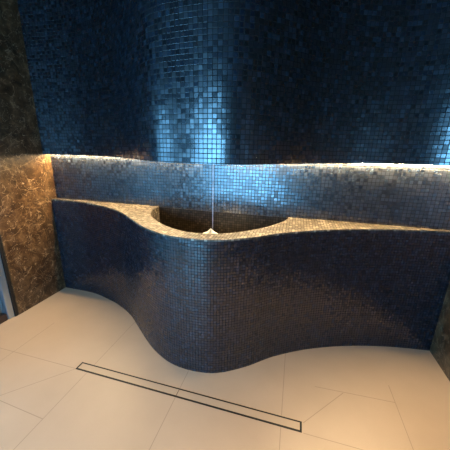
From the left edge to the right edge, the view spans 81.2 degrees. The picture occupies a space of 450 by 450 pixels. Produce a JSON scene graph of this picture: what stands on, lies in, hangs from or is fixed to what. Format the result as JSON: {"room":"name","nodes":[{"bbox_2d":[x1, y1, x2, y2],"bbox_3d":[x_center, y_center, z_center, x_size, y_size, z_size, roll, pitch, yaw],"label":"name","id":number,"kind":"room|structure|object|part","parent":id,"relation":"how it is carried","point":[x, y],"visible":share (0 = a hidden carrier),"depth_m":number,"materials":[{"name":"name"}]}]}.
{"room":"spa","nodes":[
{"label":"spa","id":0,"kind":"room"},
{"bbox_2d":[0,0,65,314],"bbox_3d":[-1.682,-0.579,2.129,0.050,2.650,0.550,5,17,14],"label":"wall","id":1,"kind":"structure","parent":0,"point":[28,233],"depth_m":2.16,"materials":[{"name":"brown stone"}]},
{"bbox_2d":[0,237,17,323],"bbox_3d":[-1.914,-0.361,1.382,0.086,2.640,1.068,5,17,14],"label":"door","id":2,"kind":"structure","parent":1,"relation":"in","point":[7,299],"depth_m":2.13,"materials":[{"name":"metal"}]},
{"bbox_3d":[-1.957,0.886,1.712,0.070,0.060,0.995,5,17,14],"label":"sill","id":3,"kind":"part","parent":2,"relation":"part of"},
{"bbox_2d":[0,287,449,449],"bbox_3d":[-1.157,1.270,0.777,4.820,0.120,4.070,5,17,14],"label":"floor","id":4,"kind":"structure","parent":0,"point":[343,397],"depth_m":1.56,"materials":[{"name":"beige tile"}]},
{"bbox_2d":[76,362,301,432],"bbox_3d":[-0.282,0.999,1.560,1.424,0.005,0.060,6,17,15],"label":"floor drain","id":5,"kind":"object","parent":4,"relation":"in","point":[288,423],"visible":1,"depth_m":1.53,"materials":[{"name":"beige tile"}]},
{"bbox_2d":[51,198,449,372],"bbox_3d":[-0.129,0.422,1.909,3.240,0.915,0.686,5,17,14],"label":"fountain","id":6,"kind":"object","parent":4,"relation":"on","point":[254,290],"depth_m":1.77,"materials":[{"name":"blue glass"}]},
{"bbox_2d":[204,229,217,233],"bbox_3d":[-0.091,0.119,1.820,0.328,0.203,0.280,5,17,14],"label":"mound","id":7,"kind":"object","parent":6,"relation":"in","point":[210,231],"visible":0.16,"depth_m":1.77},
{"bbox_2d":[212,164,213,228],"bbox_3d":[-0.079,-0.188,1.713,0.008,0.446,0.007,5,17,14],"label":"water stream","id":8,"kind":"object","parent":7,"relation":"on","point":[213,164],"visible":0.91,"depth_m":1.72,"materials":[{"name":"clear liquid"}]},
{"bbox_3d":[-0.118,0.091,1.867,1.091,0.253,0.583,5,17,14],"label":"bowl","id":9,"kind":"part","parent":6,"relation":"part of","materials":[{"name":"beige tile"}]},
{"bbox_3d":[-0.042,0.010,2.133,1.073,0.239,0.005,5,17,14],"label":"bowl","id":10,"kind":"part","parent":6,"relation":"part of","materials":[{"name":"brown tile"}]},
{"bbox_2d":[17,0,449,165],"bbox_3d":[-0.093,-1.048,1.499,3.240,1.333,0.574,5,17,14],"label":"wall","id":11,"kind":"structure","parent":0,"point":[218,82],"depth_m":1.46,"materials":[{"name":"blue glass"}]},
{"bbox_2d":[375,164,449,166],"bbox_3d":[0.759,-0.425,1.764,1.590,0.020,0.018,5,17,14],"label":"led strip","id":12,"kind":"object","parent":11,"relation":"attached to","point":[375,164],"visible":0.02,"depth_m":1.65,"materials":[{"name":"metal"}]},
{"bbox_2d":[50,155,449,229],"bbox_3d":[-0.027,-0.524,2.060,3.590,2.650,0.150,5,17,14],"label":"wall","id":13,"kind":"structure","parent":0,"point":[394,195],"depth_m":1.94,"materials":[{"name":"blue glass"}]},
{"bbox_2d":[430,281,449,380],"bbox_3d":[1.126,0.154,-0.178,0.150,2.650,3.770,5,17,14],"label":"wall","id":14,"kind":"structure","parent":0,"point":[440,346],"depth_m":1.78,"materials":[{"name":"brown stone"}]}
]}

